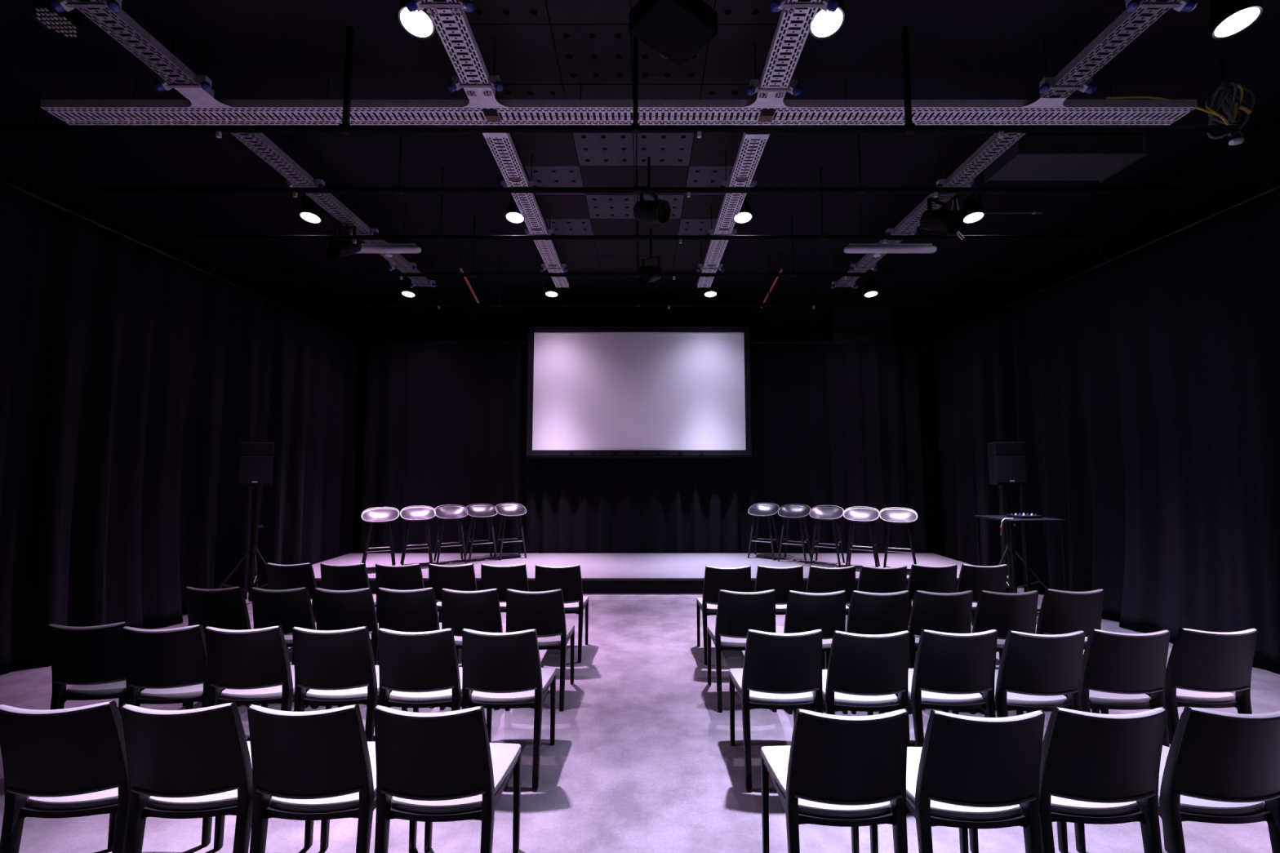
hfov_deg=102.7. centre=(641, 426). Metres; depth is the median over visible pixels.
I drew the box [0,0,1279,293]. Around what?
ceiling
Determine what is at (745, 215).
ceiling lamp
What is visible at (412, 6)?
power socket
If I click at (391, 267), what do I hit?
power socket
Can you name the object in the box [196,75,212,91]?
power socket
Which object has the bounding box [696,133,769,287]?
cable tray
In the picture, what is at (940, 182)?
power socket
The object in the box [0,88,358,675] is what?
curtain
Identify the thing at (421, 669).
chair
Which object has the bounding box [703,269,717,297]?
ceiling lamp
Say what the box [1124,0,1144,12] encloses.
power socket
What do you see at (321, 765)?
chair
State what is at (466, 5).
power socket
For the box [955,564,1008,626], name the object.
chair
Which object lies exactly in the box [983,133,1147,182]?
ceiling panel
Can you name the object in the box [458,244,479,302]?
strut
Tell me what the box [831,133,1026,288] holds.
cable tray
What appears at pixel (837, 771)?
chair
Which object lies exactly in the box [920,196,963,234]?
spotlight
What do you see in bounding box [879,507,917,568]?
bar stool
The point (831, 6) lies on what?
power socket
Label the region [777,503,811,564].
bar stool
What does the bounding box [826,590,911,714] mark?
chair
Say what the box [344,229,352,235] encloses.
power socket
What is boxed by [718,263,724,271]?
power socket
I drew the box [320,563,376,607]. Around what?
chair
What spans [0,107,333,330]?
wall
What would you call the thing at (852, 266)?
power socket
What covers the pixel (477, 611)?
chair
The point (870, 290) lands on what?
ceiling lamp
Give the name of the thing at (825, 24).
ceiling lamp
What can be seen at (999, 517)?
table
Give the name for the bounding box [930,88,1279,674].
curtain
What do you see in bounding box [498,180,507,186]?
power socket
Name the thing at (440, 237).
pipe
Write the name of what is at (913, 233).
power socket
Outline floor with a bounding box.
[0,586,1279,852]
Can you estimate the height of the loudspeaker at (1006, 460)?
0.515 m
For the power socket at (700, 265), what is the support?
attached to the cable tray at (718, 245)
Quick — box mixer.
[1005,513,1042,518]
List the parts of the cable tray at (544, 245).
joint plate, hanger rod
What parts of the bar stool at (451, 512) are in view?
leg, leg, mount plate, leg, leg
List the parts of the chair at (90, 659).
leg, backrest, seat, seat frame, leg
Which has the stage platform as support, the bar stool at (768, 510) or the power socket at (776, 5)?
the bar stool at (768, 510)
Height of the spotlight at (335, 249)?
0.443 m
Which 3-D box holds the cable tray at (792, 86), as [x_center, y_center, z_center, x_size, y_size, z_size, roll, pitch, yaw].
[0.985,-2.758,2.920,0.408,0.468,1.995,0,-4,0]
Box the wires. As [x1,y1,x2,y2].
[951,161,964,239]
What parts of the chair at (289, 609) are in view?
backrest, seat frame, leg, seat, leg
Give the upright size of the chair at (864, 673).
0.830 m
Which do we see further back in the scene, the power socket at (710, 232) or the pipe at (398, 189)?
the power socket at (710, 232)
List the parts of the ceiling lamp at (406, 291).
yoke arm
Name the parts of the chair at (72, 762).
leg, backrest, seat, seat frame, leg, leg, leg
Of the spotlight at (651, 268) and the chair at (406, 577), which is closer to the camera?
the chair at (406, 577)
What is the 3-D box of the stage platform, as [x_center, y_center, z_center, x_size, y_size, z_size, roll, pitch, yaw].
[0.010,2.173,7.700,9.880,0.200,1.930,0,-4,0]
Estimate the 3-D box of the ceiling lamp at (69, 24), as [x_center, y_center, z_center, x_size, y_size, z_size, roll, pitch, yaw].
[-3.700,-2.750,3.259,0.223,0.432,0.224,-4,-6,41]
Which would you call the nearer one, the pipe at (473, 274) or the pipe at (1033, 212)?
the pipe at (1033, 212)
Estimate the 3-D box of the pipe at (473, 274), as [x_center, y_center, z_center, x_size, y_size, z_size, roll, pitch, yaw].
[0.000,-2.290,6.537,9.500,0.842,0.068,0,-4,0]
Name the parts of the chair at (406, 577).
leg, backrest, leg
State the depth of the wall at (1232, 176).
6.03 m
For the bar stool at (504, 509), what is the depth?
8.35 m
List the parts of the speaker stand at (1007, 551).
leg, leg, leg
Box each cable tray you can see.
[40,79,1197,124]
[48,0,213,98]
[231,133,435,287]
[405,0,502,98]
[482,133,568,287]
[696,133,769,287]
[746,0,838,98]
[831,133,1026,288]
[1039,0,1197,97]
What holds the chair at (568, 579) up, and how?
on the floor
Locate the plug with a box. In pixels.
[1228,129,1244,145]
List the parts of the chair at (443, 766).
leg, leg, backrest, seat frame, seat, leg, leg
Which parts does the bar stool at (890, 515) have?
leg, mount plate, leg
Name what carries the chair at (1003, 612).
on the floor
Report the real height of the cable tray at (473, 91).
0.468 m
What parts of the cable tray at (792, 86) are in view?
hanger rod, number plate, rail, joint plate, number plate, number plate, rail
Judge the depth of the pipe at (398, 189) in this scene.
4.50 m
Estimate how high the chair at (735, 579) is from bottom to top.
0.830 m
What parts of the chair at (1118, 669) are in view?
leg, leg, seat frame, seat, backrest, leg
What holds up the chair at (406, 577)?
on the floor
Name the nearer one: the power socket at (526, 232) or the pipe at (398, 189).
the pipe at (398, 189)
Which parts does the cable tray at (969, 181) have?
hanger rod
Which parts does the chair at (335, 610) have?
leg, backrest, leg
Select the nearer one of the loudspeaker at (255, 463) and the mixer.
the mixer
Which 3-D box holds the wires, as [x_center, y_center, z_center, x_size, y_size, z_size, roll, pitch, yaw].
[3.312,-2.393,5.381,0.147,0.894,0.014,0,-4,0]
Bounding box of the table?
[973,515,1068,611]
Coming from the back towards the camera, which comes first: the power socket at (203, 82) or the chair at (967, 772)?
the power socket at (203, 82)
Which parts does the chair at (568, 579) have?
backrest, seat, seat frame, leg, leg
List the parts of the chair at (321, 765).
leg, backrest, seat frame, seat, leg, leg, leg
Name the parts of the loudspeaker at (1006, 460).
horn panel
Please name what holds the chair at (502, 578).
on the floor
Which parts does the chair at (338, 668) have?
leg, backrest, seat frame, seat, leg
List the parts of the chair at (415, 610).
leg, backrest, leg, leg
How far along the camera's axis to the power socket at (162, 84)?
3.74 m
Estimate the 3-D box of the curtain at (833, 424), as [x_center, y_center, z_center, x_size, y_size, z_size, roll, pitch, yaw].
[0.052,-0.077,8.980,9.804,4.876,0.157,0,-4,0]
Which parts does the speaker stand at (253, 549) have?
leg, leg, leg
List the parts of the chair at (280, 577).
backrest, leg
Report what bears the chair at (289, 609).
on the floor
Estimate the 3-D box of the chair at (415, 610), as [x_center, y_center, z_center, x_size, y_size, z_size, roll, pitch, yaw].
[-1.636,1.551,3.766,0.422,0.830,0.572,0,-4,0]
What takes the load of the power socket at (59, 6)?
attached to the cable tray at (201, 87)
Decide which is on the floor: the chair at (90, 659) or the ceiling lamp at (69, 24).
the chair at (90, 659)
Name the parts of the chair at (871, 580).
leg, backrest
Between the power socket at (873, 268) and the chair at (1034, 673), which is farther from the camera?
the power socket at (873, 268)
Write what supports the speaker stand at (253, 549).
on the floor
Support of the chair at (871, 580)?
on the floor
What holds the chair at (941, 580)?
on the floor
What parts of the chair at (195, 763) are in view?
leg, backrest, seat frame, seat, leg, leg, leg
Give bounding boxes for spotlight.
[323,225,361,258]
[633,156,671,224]
[635,227,662,284]
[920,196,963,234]
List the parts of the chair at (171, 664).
leg, backrest, seat, seat frame, leg, leg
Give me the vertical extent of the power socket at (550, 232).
0.112 m
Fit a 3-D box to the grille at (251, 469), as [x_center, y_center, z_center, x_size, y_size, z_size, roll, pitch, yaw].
[-4.478,0.507,5.944,0.306,0.320,0.010,2,-5,-28]
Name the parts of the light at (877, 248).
hanger rod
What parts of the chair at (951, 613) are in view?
leg, seat, backrest, leg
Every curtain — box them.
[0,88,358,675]
[359,286,928,553]
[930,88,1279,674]
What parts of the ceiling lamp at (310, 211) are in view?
yoke arm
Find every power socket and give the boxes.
[48,0,74,12]
[102,0,121,12]
[153,75,173,91]
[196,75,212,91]
[283,178,294,186]
[315,178,324,186]
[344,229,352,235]
[371,228,378,235]
[387,262,395,271]
[405,0,424,12]
[409,262,417,271]
[409,280,416,287]
[430,280,435,287]
[447,75,462,91]
[457,0,473,12]
[490,75,502,91]
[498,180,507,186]
[522,229,530,235]
[528,180,537,186]
[539,263,546,271]
[547,229,555,235]
[561,263,568,271]
[696,263,702,271]
[706,229,713,235]
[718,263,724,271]
[720,180,728,186]
[731,229,738,235]
[746,79,759,95]
[749,180,758,186]
[770,0,786,12]
[787,79,801,95]
[820,0,838,12]
[831,281,836,288]
[848,263,856,271]
[851,281,857,288]
[871,263,878,271]
[885,228,893,235]
[911,228,919,235]
[935,178,945,186]
[966,178,977,186]
[1039,76,1053,93]
[1078,76,1097,93]
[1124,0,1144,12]
[1173,0,1197,12]
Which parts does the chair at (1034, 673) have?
leg, leg, leg, seat, seat frame, backrest, leg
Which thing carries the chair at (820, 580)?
on the floor
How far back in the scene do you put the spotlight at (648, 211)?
5.16 m
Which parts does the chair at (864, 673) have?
leg, seat, seat frame, backrest, leg, leg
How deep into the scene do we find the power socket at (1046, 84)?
3.76 m
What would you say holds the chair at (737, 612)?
on the floor
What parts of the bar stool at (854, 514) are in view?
leg, leg, mount plate, leg, leg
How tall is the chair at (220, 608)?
0.830 m
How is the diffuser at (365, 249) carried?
attached to the light at (386, 248)
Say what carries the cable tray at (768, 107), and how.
hanging from the ceiling
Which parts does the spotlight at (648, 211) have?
yoke arm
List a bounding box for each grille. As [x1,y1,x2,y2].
[238,456,272,484]
[995,455,1026,483]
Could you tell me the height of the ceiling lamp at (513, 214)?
0.432 m
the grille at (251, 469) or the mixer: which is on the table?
the mixer
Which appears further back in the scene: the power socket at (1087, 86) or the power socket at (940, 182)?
the power socket at (940, 182)
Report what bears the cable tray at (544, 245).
hanging from the ceiling
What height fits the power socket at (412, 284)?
0.112 m
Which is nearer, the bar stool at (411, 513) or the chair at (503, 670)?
the chair at (503, 670)
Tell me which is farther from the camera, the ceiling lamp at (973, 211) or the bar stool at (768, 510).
the bar stool at (768, 510)
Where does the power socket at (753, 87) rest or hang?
attached to the cable tray at (792, 86)
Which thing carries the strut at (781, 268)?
hanging from the ceiling
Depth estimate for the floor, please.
2.75 m
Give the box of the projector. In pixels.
[629,0,717,66]
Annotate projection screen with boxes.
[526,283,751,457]
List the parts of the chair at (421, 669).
leg, leg, backrest, seat frame, seat, leg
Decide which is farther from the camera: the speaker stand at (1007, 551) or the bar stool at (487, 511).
the bar stool at (487, 511)
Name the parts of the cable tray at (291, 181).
hanger rod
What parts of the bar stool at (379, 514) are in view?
leg, leg, mount plate, leg, leg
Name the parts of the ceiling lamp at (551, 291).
yoke arm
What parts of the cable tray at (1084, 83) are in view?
hanger rod, hanger rod, rail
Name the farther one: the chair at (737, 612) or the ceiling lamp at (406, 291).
the ceiling lamp at (406, 291)
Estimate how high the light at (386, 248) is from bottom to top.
0.622 m
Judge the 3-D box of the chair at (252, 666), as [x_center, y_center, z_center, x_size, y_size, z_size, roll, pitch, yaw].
[-2.105,1.484,2.906,0.422,0.830,0.572,0,-4,-2]
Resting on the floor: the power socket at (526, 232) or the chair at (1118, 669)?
the chair at (1118, 669)
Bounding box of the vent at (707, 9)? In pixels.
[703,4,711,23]
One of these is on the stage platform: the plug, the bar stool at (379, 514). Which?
the bar stool at (379, 514)
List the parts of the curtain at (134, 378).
rail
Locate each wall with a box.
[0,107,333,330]
[332,293,960,556]
[959,120,1279,327]
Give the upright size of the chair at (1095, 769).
0.830 m
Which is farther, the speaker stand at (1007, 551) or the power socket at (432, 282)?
the power socket at (432, 282)
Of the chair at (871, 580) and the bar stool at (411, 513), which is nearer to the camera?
the chair at (871, 580)
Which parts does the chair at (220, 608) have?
backrest, leg, seat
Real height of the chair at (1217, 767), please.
0.830 m
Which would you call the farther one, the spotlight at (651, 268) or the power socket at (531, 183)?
the spotlight at (651, 268)
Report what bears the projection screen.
hanging from the ceiling
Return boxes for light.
[346,203,421,257]
[843,203,937,257]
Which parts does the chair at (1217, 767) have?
leg, leg, leg, seat, seat frame, backrest, leg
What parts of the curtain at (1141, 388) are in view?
rail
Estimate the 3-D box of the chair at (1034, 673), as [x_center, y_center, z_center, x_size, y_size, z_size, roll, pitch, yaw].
[2.078,1.479,2.831,0.422,0.830,0.572,0,-4,0]
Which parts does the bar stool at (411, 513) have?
leg, leg, mount plate, leg, leg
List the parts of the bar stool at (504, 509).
leg, leg, leg, leg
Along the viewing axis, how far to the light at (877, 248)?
6.19 m
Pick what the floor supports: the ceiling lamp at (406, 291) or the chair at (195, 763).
the chair at (195, 763)
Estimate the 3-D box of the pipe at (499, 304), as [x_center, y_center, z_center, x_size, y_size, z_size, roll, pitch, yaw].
[0.000,-2.196,7.743,9.500,0.842,0.068,0,-4,0]
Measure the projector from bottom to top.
0.560 m
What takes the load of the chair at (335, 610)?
on the floor
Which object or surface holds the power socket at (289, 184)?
attached to the cable tray at (291, 181)
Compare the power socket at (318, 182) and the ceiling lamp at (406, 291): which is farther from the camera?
the ceiling lamp at (406, 291)
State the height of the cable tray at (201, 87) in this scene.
0.468 m
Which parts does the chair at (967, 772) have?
leg, leg, seat, leg, seat frame, backrest, leg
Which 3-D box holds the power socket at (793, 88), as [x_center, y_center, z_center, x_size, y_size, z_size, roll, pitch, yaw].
[1.143,-2.512,3.798,0.092,0.112,0.073,0,-4,0]
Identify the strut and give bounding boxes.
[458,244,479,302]
[760,252,783,307]
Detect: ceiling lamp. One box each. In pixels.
[30,0,84,39]
[299,183,322,223]
[397,0,435,39]
[400,269,416,297]
[505,183,524,223]
[545,271,558,297]
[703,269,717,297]
[733,183,752,223]
[808,0,844,39]
[863,269,878,297]
[961,193,984,223]
[1208,0,1262,39]
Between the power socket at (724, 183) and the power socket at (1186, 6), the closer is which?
the power socket at (1186, 6)
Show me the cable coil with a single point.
(1235, 108)
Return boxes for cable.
[1000,518,1013,535]
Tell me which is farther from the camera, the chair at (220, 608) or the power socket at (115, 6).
the chair at (220, 608)
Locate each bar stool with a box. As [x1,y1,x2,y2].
[360,506,399,565]
[400,506,435,565]
[433,504,468,564]
[465,503,497,562]
[493,502,526,560]
[747,502,781,560]
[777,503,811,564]
[808,505,844,567]
[843,506,879,567]
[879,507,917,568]
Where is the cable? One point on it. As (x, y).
(1001, 526)
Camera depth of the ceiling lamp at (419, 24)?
3.23 m
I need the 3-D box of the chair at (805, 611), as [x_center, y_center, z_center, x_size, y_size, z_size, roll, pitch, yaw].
[1.196,1.545,3.682,0.422,0.830,0.572,0,-4,0]
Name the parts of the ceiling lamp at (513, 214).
yoke arm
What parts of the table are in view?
leg, leg, leg, leg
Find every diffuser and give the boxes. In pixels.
[356,245,421,253]
[843,245,937,253]
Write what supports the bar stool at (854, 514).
on the stage platform
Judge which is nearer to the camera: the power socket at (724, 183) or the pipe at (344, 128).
the pipe at (344, 128)
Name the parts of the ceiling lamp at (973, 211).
yoke arm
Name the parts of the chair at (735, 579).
leg, leg, seat, seat frame, backrest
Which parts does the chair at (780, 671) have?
leg, leg, seat, seat frame, backrest, leg, leg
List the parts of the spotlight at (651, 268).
yoke arm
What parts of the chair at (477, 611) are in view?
leg, seat frame, backrest, seat, leg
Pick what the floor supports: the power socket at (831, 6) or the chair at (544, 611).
the chair at (544, 611)
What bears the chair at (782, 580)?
on the floor
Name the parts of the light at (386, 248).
hanger rod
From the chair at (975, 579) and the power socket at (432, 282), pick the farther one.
the power socket at (432, 282)
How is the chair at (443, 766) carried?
on the floor
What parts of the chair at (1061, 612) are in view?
leg, leg, seat, backrest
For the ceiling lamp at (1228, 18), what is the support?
hanging from the ceiling
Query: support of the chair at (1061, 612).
on the floor
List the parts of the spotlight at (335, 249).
yoke arm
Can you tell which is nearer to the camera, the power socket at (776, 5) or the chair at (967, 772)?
the chair at (967, 772)
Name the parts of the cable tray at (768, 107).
hanger rod, tee plate, hanger rod, tee plate, rail, rail, tee plate, hanger rod, tee plate, hanger rod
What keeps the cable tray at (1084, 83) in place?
hanging from the ceiling
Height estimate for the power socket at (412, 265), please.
0.112 m
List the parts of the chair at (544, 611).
leg, backrest, seat, seat frame, leg, leg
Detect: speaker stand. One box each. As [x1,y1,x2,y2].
[217,486,267,601]
[998,484,1048,593]
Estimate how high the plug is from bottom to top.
0.148 m
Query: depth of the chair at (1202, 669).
2.67 m
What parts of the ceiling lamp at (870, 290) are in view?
yoke arm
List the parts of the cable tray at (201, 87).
rail, rail, hanger rod, joint plate, hanger rod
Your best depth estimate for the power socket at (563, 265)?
7.23 m
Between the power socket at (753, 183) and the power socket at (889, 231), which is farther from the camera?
the power socket at (889, 231)
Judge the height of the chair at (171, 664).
0.830 m
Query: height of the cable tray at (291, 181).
0.468 m
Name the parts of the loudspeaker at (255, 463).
horn panel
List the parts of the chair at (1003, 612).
leg, seat, seat frame, backrest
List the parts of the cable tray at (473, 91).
number plate, rail, number plate, number plate, rail, joint plate, number plate, hanger rod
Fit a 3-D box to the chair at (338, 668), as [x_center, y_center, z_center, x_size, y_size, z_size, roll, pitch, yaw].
[-1.638,1.484,2.897,0.422,0.830,0.572,0,-4,-1]
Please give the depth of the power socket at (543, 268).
7.23 m
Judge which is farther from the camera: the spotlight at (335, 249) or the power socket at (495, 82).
the spotlight at (335, 249)
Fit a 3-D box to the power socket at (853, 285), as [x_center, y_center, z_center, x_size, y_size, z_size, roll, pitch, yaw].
[3.303,-2.191,7.935,0.092,0.112,0.072,0,-4,0]
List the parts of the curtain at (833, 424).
rail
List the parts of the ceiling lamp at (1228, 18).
yoke arm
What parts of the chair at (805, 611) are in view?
leg, seat, backrest, leg, seat frame, leg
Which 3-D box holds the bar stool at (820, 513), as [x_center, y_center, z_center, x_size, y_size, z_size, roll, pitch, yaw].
[2.821,1.647,7.768,0.497,0.864,0.427,-3,-5,30]
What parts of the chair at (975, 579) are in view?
leg, leg, seat, backrest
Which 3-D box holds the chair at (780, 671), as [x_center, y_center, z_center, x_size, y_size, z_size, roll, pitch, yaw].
[0.743,1.480,2.853,0.422,0.830,0.572,0,-4,0]
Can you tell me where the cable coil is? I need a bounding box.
[1105,59,1255,138]
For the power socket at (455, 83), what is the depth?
3.74 m
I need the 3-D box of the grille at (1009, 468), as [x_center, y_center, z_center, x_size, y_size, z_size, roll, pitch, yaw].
[4.378,0.505,6.049,0.306,0.320,0.010,-1,-5,12]
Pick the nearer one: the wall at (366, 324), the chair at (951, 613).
the chair at (951, 613)
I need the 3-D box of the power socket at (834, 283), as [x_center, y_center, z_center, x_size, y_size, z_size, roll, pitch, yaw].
[2.987,-2.191,7.935,0.092,0.112,0.072,0,-4,0]
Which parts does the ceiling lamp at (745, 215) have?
yoke arm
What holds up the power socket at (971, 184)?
attached to the cable tray at (969, 181)
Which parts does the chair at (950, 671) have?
leg, seat, seat frame, backrest, leg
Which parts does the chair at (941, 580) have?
leg, backrest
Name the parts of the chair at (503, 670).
leg, leg, backrest, seat frame, seat, leg, leg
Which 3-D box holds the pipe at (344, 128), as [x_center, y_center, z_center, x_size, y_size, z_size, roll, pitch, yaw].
[-0.225,-2.508,3.725,9.050,0.842,0.068,0,-4,0]
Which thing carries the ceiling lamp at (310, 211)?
hanging from the ceiling
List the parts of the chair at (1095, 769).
leg, leg, leg, seat, seat frame, backrest, leg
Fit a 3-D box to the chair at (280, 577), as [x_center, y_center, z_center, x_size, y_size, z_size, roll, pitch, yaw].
[-3.072,1.622,4.673,0.422,0.830,0.572,0,-4,0]
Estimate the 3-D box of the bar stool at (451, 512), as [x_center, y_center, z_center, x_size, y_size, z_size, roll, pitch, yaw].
[-2.931,1.655,7.878,0.497,0.864,0.427,2,-5,-27]
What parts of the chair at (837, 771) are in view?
leg, leg, seat, seat frame, backrest, leg, leg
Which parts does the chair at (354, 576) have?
backrest, leg, seat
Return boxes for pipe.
[0,26,1239,137]
[100,108,1182,197]
[193,167,1088,243]
[266,215,1015,279]
[324,254,956,308]
[984,193,1043,214]
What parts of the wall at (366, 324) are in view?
wall panel, wall panel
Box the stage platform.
[266,553,1009,593]
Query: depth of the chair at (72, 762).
1.83 m
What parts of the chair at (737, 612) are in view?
leg, leg, seat frame, seat, backrest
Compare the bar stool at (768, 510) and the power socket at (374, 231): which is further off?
the bar stool at (768, 510)
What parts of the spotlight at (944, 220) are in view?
yoke arm, yoke arm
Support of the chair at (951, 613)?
on the floor
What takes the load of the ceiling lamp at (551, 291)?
hanging from the ceiling
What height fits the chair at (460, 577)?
0.830 m
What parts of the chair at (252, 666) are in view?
leg, backrest, seat, seat frame, leg, leg, leg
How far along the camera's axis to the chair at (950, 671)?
2.65 m
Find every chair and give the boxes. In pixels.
[0,700,212,852]
[46,621,193,716]
[120,702,313,852]
[121,624,259,710]
[182,586,288,706]
[204,625,332,711]
[247,704,417,852]
[250,586,316,707]
[266,562,316,622]
[292,626,407,742]
[312,587,378,708]
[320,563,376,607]
[373,704,521,852]
[375,563,441,659]
[376,586,458,708]
[377,627,462,712]
[428,563,476,612]
[440,588,506,710]
[462,628,555,791]
[480,564,528,612]
[504,588,574,711]
[534,564,588,662]
[696,565,751,665]
[706,589,777,712]
[728,629,822,792]
[754,565,803,614]
[760,708,908,852]
[775,590,847,714]
[803,630,910,746]
[806,565,855,615]
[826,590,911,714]
[846,565,906,607]
[869,710,1044,852]
[878,629,997,746]
[906,564,957,623]
[908,590,974,714]
[951,630,1085,717]
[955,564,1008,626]
[968,706,1167,852]
[970,590,1038,714]
[999,588,1104,710]
[1026,628,1170,747]
[1074,706,1279,852]
[1100,627,1257,743]
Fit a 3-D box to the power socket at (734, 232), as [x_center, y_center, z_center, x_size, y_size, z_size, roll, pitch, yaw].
[1.143,-2.326,6.190,0.092,0.112,0.072,0,-4,0]
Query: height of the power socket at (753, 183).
0.112 m
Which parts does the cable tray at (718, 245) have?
rail, hanger rod, joint plate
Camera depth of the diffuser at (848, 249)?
6.19 m
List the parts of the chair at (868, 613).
leg, leg, backrest, leg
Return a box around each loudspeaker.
[237,441,274,486]
[986,441,1027,485]
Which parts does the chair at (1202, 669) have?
leg, leg, seat frame, seat, backrest, leg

